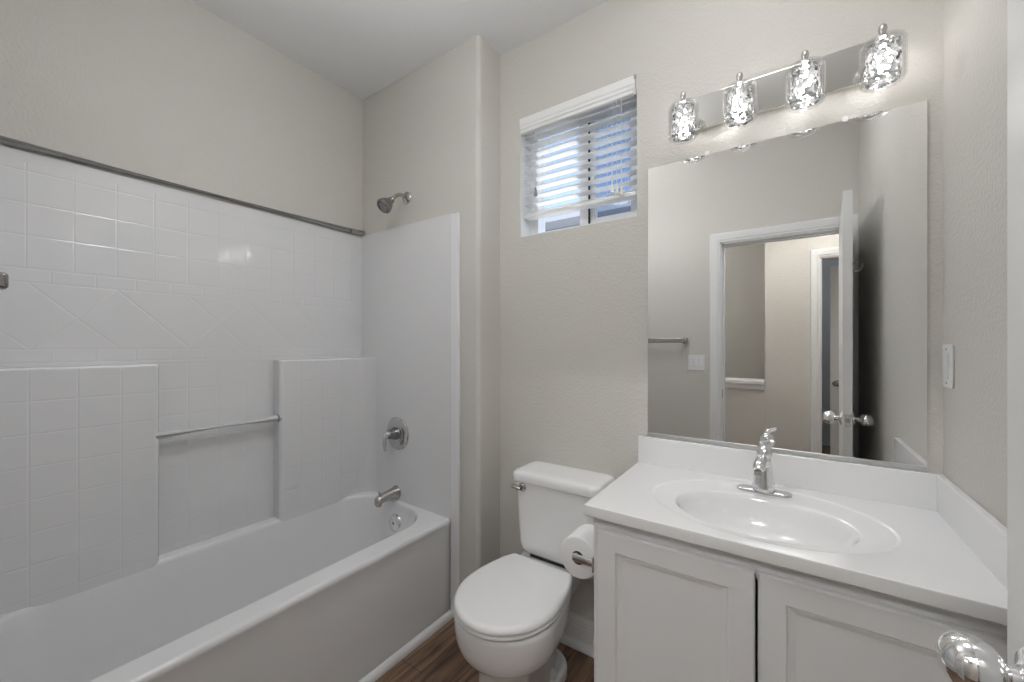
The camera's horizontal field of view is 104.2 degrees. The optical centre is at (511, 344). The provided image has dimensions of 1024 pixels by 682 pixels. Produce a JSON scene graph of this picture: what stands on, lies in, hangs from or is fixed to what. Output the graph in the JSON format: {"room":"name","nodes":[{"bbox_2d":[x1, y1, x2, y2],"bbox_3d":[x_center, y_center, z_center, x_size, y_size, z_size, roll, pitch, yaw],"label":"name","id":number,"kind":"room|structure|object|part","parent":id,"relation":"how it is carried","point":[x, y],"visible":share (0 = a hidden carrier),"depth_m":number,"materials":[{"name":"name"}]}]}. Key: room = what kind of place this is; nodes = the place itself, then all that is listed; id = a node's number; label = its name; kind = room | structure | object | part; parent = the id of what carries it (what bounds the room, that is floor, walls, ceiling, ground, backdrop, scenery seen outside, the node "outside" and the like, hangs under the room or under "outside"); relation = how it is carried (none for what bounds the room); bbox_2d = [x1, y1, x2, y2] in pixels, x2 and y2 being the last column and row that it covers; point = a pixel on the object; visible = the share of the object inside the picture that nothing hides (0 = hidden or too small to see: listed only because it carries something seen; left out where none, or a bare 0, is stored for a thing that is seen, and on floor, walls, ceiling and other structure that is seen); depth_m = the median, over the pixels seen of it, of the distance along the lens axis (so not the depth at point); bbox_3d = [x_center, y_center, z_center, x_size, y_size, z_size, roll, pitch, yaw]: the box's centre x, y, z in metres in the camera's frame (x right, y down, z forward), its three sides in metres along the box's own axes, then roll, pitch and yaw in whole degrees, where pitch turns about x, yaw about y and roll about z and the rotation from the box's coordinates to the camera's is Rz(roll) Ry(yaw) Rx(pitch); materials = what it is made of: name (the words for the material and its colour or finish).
{"room":"bathroom","nodes":[
{"label":"bathroom","id":0,"kind":"room"},
{"bbox_2d":[0,0,362,236],"bbox_3d":[-1.234,-0.067,1.926,0.120,2.743,1.835,0,0,35],"label":"wall","id":1,"kind":"structure","parent":0,"point":[173,91],"depth_m":1.64,"materials":[{"name":"grey paint"}]},
{"bbox_2d":[191,0,606,99],"bbox_3d":[-0.496,-1.464,-0.630,4.500,0.050,5.200,0,0,35],"label":"ceiling","id":2,"kind":"structure","parent":0,"point":[362,47],"depth_m":1.80,"materials":[{"name":"white paint"}]},
{"bbox_2d":[363,35,499,608],"bbox_3d":[-0.408,-0.067,2.244,0.877,2.743,0.373,0,0,35],"label":"wall","id":3,"kind":"structure","parent":0,"point":[432,134],"depth_m":1.93,"materials":[{"name":"grey paint"}]},
{"bbox_2d":[377,191,410,213],"bbox_3d":[-0.613,-0.741,2.053,0.080,0.148,0.178,0,0,35],"label":"shower","id":4,"kind":"object","parent":3,"relation":"attached to","point":[385,205],"visible":1,"depth_m":2.02,"materials":[{"name":"silver metal"}]},
{"bbox_3d":[-0.590,-0.765,2.078,0.019,0.064,0.112,0,0,36],"label":"arm","id":5,"kind":"part","parent":4,"relation":"part of","materials":[{"name":"silver metal"}]},
{"bbox_2d":[375,618,593,681],"bbox_3d":[-0.496,1.329,-0.630,4.500,0.050,5.200,0,0,35],"label":"floor","id":6,"kind":"structure","parent":0,"point":[439,658],"depth_m":1.63,"materials":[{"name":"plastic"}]},
{"bbox_2d":[0,492,450,681],"bbox_3d":[-0.997,1.066,1.535,0.708,0.477,1.458,0,0,35],"label":"bathtub","id":7,"kind":"object","parent":6,"relation":"on","point":[330,593],"visible":0.9,"depth_m":1.50,"materials":[{"name":"white plastic"}]},
{"bbox_3d":[-0.619,0.940,2.102,0.092,0.092,0.026,0,0,35],"label":"overflow plate","id":8,"kind":"part","parent":7,"relation":"part of","materials":[{"name":"silver metal"}]},
{"bbox_2d":[358,609,453,681],"bbox_3d":[-0.695,1.290,1.327,0.022,0.030,1.462,0,0,35],"label":"trim","id":9,"kind":"structure","parent":7,"relation":"attached to","point":[380,670],"depth_m":1.68,"materials":[{"name":"white paint"}]},
{"bbox_2d":[0,145,459,616],"bbox_3d":[-0.975,0.334,1.520,0.766,1.939,1.460,0,0,35],"label":"shower surround","id":10,"kind":"object","parent":6,"relation":"on","point":[179,369],"depth_m":1.66,"materials":[{"name":"white tile"}]},
{"bbox_3d":[-1.390,-0.170,1.014,0.064,0.059,0.133,0,0,35],"label":"wall bracket","id":11,"kind":"part","parent":10,"relation":"part of","materials":[{"name":"silver metal"}]},
{"bbox_3d":[-1.288,-0.277,1.736,0.006,0.710,1.458,0,0,35],"label":"panel","id":12,"kind":"part","parent":10,"relation":"part of","materials":[{"name":"white tile"}]},
{"bbox_2d":[0,135,364,235],"bbox_3d":[-1.271,-0.646,1.733,0.038,0.030,1.436,0,0,35],"label":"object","id":13,"kind":"object","parent":10,"relation":"attached to","point":[4,140],"visible":1,"depth_m":1.52,"materials":[{"name":"grey metal"}]},
{"bbox_2d":[374,485,400,506],"bbox_3d":[-0.660,0.793,2.093,0.072,0.076,0.134,0,0,35],"label":"tub spout","id":14,"kind":"object","parent":10,"relation":"attached to","point":[394,492],"visible":1,"depth_m":2.08,"materials":[{"name":"silver metal"}]},
{"bbox_2d":[382,417,408,451],"bbox_3d":[-0.639,0.475,2.104,0.176,0.176,0.091,0,0,35],"label":"shower valve","id":15,"kind":"object","parent":10,"relation":"attached to","point":[397,433],"visible":1,"depth_m":2.11,"materials":[{"name":"grey metal"}]},
{"bbox_3d":[-0.660,0.506,2.088,0.050,0.108,0.041,0,0,35],"label":"lever","id":16,"kind":"part","parent":15,"relation":"part of","materials":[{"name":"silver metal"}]},
{"bbox_3d":[-0.580,0.103,2.126,0.721,1.477,0.013,0,0,35],"label":"panel","id":17,"kind":"part","parent":10,"relation":"part of","materials":[{"name":"white plastic"}]},
{"bbox_2d":[454,461,615,681],"bbox_3d":[0.077,0.916,1.494,0.428,0.776,0.643,0,0,35],"label":"toilet","id":18,"kind":"object","parent":6,"relation":"on","point":[511,613],"visible":0.95,"depth_m":1.44,"materials":[{"name":"white ceramic"}]},
{"bbox_3d":[-0.003,0.879,1.423,0.376,0.024,0.434,0,0,35],"label":"seat lid","id":19,"kind":"part","parent":18,"relation":"part of","materials":[{"name":"white plastic"}]},
{"bbox_3d":[0.019,1.109,1.455,0.374,0.392,0.495,0,0,35],"label":"bowl","id":20,"kind":"part","parent":18,"relation":"part of","materials":[{"name":"white ceramic"}]},
{"bbox_3d":[0.027,0.594,1.661,0.060,0.038,0.042,0,0,35],"label":"flush lever","id":21,"kind":"part","parent":18,"relation":"part of","materials":[{"name":"silver metal"}]},
{"bbox_3d":[0.210,0.728,1.664,0.378,0.310,0.189,0,0,35],"label":"tank","id":22,"kind":"part","parent":18,"relation":"part of","materials":[{"name":"white ceramic"}]},
{"bbox_3d":[0.211,0.551,1.665,0.402,0.045,0.211,0,0,35],"label":"tank lid","id":23,"kind":"part","parent":18,"relation":"part of","materials":[{"name":"white ceramic"}]},
{"bbox_2d":[594,518,1006,681],"bbox_3d":[0.714,0.899,1.133,0.823,0.812,0.508,0,0,35],"label":"vanity cabinet","id":24,"kind":"object","parent":6,"relation":"on","point":[666,609],"visible":0.68,"depth_m":0.95,"materials":[{"name":"white paint"}]},
{"bbox_2d":[572,552,593,572],"bbox_3d":[0.259,0.649,1.266,0.074,0.044,0.178,0,0,35],"label":"paper holder","id":25,"kind":"object","parent":24,"relation":"attached to","point":[576,556],"visible":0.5,"depth_m":1.20,"materials":[{"name":"silver metal"}]},
{"bbox_2d":[560,524,593,578],"bbox_3d":[0.234,0.659,1.278,0.128,0.128,0.110,0,0,35],"label":"toilet paper","id":26,"kind":"object","parent":25,"relation":"hanging from","point":[581,540],"visible":0.67,"depth_m":1.24,"materials":[{"name":"white paper"}]},
{"bbox_3d":[0.409,0.860,1.045,0.390,0.660,0.017,0,0,35],"label":"door","id":27,"kind":"part","parent":24,"relation":"part of","materials":[{"name":"white paint"}]},
{"bbox_2d":[583,435,1006,625],"bbox_3d":[0.702,0.474,1.130,0.841,0.232,0.529,0,0,35],"label":"countertop","id":28,"kind":"structure","parent":24,"relation":"on","point":[911,535],"depth_m":1.08,"materials":[{"name":"white stone"}]},
{"bbox_2d":[737,440,791,497],"bbox_3d":[0.776,0.379,1.253,0.146,0.171,0.128,0,0,-18],"label":"faucet","id":29,"kind":"object","parent":28,"relation":"on","point":[763,482],"visible":1,"depth_m":1.23,"materials":[{"name":"grey metal"}]},
{"bbox_3d":[0.767,0.369,1.223,0.037,0.054,0.119,0,0,39],"label":"spout","id":30,"kind":"part","parent":29,"relation":"part of","materials":[{"name":"silver metal"}]},
{"bbox_3d":[0.794,0.460,1.258,0.148,0.010,0.048,0,0,35],"label":"plate","id":31,"kind":"part","parent":29,"relation":"part of","materials":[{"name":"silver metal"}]},
{"bbox_3d":[0.800,0.326,1.254,0.046,0.065,0.058,0,0,-33],"label":"lever","id":32,"kind":"part","parent":29,"relation":"part of","materials":[{"name":"silver metal"}]},
{"bbox_2d":[675,491,860,546],"bbox_3d":[0.678,0.529,1.097,0.428,0.124,0.308,0,0,35],"label":"basin","id":33,"kind":"object","parent":28,"relation":"in","point":[786,522],"depth_m":1.17,"materials":[{"name":"white ceramic"}]},
{"bbox_3d":[0.734,0.860,0.821,0.386,0.660,0.017,0,0,35],"label":"door","id":34,"kind":"part","parent":24,"relation":"part of","materials":[{"name":"white paint"}]},
{"bbox_2d":[500,0,942,620],"bbox_3d":[0.629,-0.067,1.628,1.530,2.743,0.206,0,0,35],"label":"wall","id":35,"kind":"structure","parent":0,"point":[574,301],"depth_m":1.62,"materials":[{"name":"grey paint"}]},
{"bbox_2d":[520,131,633,236],"bbox_3d":[0.296,-0.797,1.789,0.561,0.566,0.090,0,0,35],"label":"trim","id":36,"kind":"structure","parent":35,"relation":"attached to","point":[525,225],"depth_m":1.93,"materials":[{"name":"white paint"}]},
{"bbox_2d":[560,633,593,657],"bbox_3d":[0.191,1.290,1.708,0.692,0.030,0.134,0,0,35],"label":"trim","id":37,"kind":"structure","parent":35,"relation":"attached to","point":[572,642],"depth_m":1.71,"materials":[{"name":"white paint"}]},
{"bbox_2d":[564,612,593,646],"bbox_3d":[0.190,1.240,1.717,0.705,0.128,0.147,0,0,35],"label":"baseboard","id":38,"kind":"structure","parent":35,"relation":"attached to","point":[581,628],"depth_m":1.72,"materials":[{"name":"white paint"}]},
{"bbox_2d":[531,107,636,234],"bbox_3d":[0.341,-0.797,1.853,0.559,0.564,0.074,0,0,35],"label":"window","id":39,"kind":"structure","parent":35,"relation":"in","point":[587,216],"depth_m":1.81,"materials":[{"name":"white plastic"}]},
{"bbox_2d":[520,74,636,220],"bbox_3d":[0.287,-0.844,1.775,0.558,0.470,0.084,0,0,35],"label":"window blind","id":40,"kind":"object","parent":39,"relation":"attached to","point":[619,96],"visible":0.92,"depth_m":1.76,"materials":[{"name":"white plastic"}]},
{"bbox_3d":[0.111,-0.878,1.870,0.002,0.285,0.004,0,0,35],"label":"pull cord","id":41,"kind":"part","parent":40,"relation":"part of","materials":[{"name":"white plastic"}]},
{"bbox_3d":[0.294,-0.617,1.786,0.543,0.017,0.052,0,0,35],"label":"rail","id":42,"kind":"part","parent":40,"relation":"part of","materials":[{"name":"white plastic"}]},
{"bbox_3d":[0.296,-1.050,1.789,0.551,0.050,0.050,0,0,35],"label":"head rail","id":43,"kind":"part","parent":40,"relation":"part of","materials":[{"name":"white plastic"}]},
{"bbox_3d":[0.450,-0.836,1.635,0.002,0.370,0.004,0,0,35],"label":"pull cord","id":44,"kind":"part","parent":40,"relation":"part of","materials":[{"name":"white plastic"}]},
{"bbox_3d":[0.449,-0.797,1.768,0.204,0.494,0.030,0,0,35],"label":"sliding sash","id":45,"kind":"part","parent":39,"relation":"part of","materials":[{"name":"glass"}]},
{"bbox_2d":[647,100,927,471],"bbox_3d":[0.851,-0.172,1.342,0.776,1.059,0.010,0,0,35],"label":"mirror","id":46,"kind":"object","parent":35,"relation":"attached to","point":[788,274],"visible":0.97,"depth_m":1.28,"materials":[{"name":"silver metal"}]},
{"bbox_2d":[668,23,907,144],"bbox_3d":[0.830,-0.814,1.274,0.620,0.176,0.146,0,0,35],"label":"vanity light","id":47,"kind":"object","parent":35,"relation":"attached to","point":[869,64],"visible":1,"depth_m":1.24,"materials":[{"name":"white metal"}]},
{"bbox_3d":[0.603,-0.788,1.403,0.040,0.090,0.040,0,0,35],"label":"bulb","id":48,"kind":"part","parent":47,"relation":"part of","materials":[{"name":"white glass"}]},
{"bbox_3d":[0.603,-0.785,1.403,0.100,0.120,0.100,0,0,35],"label":"lamp shade","id":49,"kind":"part","parent":47,"relation":"part of","materials":[{"name":"clear glass"}]},
{"bbox_3d":[0.745,-0.785,1.305,0.100,0.120,0.100,0,0,35],"label":"lamp shade","id":50,"kind":"part","parent":47,"relation":"part of","materials":[{"name":"clear glass"}]},
{"bbox_3d":[0.745,-0.788,1.305,0.040,0.090,0.040,0,0,35],"label":"bulb","id":51,"kind":"part","parent":47,"relation":"part of","materials":[{"name":"white glass"}]},
{"bbox_3d":[0.859,-0.841,1.329,0.571,0.121,0.023,0,0,35],"label":"plate","id":52,"kind":"part","parent":47,"relation":"part of","materials":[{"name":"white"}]},
{"bbox_3d":[0.887,-0.788,1.206,0.040,0.090,0.040,0,0,35],"label":"bulb","id":53,"kind":"part","parent":47,"relation":"part of","materials":[{"name":"white glass"}]},
{"bbox_3d":[1.030,-0.788,1.107,0.040,0.090,0.040,0,0,35],"label":"bulb","id":54,"kind":"part","parent":47,"relation":"part of","materials":[{"name":"white glass"}]},
{"bbox_3d":[1.030,-0.785,1.107,0.100,0.120,0.100,0,0,35],"label":"lamp shade","id":55,"kind":"part","parent":47,"relation":"part of","materials":[{"name":"clear glass"}]},
{"bbox_2d":[638,435,943,510],"bbox_3d":[0.847,0.410,1.339,0.840,0.103,0.019,0,0,35],"label":"backsplash","id":56,"kind":"structure","parent":35,"relation":"attached to","point":[911,488],"depth_m":1.26,"materials":[{"name":"white stone"}]},
{"bbox_2d":[943,0,1006,526],"bbox_3d":[0.845,-0.067,0.489,0.120,2.743,1.835,0,0,35],"label":"wall","id":57,"kind":"structure","parent":0,"point":[974,31],"depth_m":0.92,"materials":[{"name":"grey paint"}]},
{"bbox_2d":[943,344,953,388],"bbox_3d":[1.165,0.057,1.068,0.010,0.116,0.074,0,0,35],"label":"light switch","id":58,"kind":"object","parent":57,"relation":"attached to","point":[948,349],"visible":1,"depth_m":1.05,"materials":[{"name":"white plastic"}]},
{"bbox_3d":[-0.094,-0.067,-0.048,4.500,2.743,0.115,0,0,35],"label":"wall","id":59,"kind":"structure","parent":0,"visible":0},
{"bbox_2d":[935,0,1023,681],"bbox_3d":[0.395,0.283,0.152,0.192,2.027,0.780,0,0,35],"label":"door","id":60,"kind":"structure","parent":59,"relation":"in","point":[961,656],"depth_m":0.46,"materials":[{"name":"white paint"}]},
{"bbox_3d":[0.526,0.357,0.441,0.080,0.066,0.067,0,0,35],"label":"knob","id":61,"kind":"part","parent":60,"relation":"part of","materials":[{"name":"silver metal"}]},
{"bbox_3d":[3.443,1.630,8.500,24.000,0.050,14.100,0,0,35],"label":"ground","id":62,"kind":"structure","parent":0,"visible":0},
{"bbox_2d":[545,200,630,231],"bbox_3d":[-0.032,-0.571,8.045,7.400,3.750,2.800,0,0,35],"label":"house","id":63,"kind":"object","parent":62,"relation":"on","point":[571,219],"visible":0.02,"depth_m":5.81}
]}

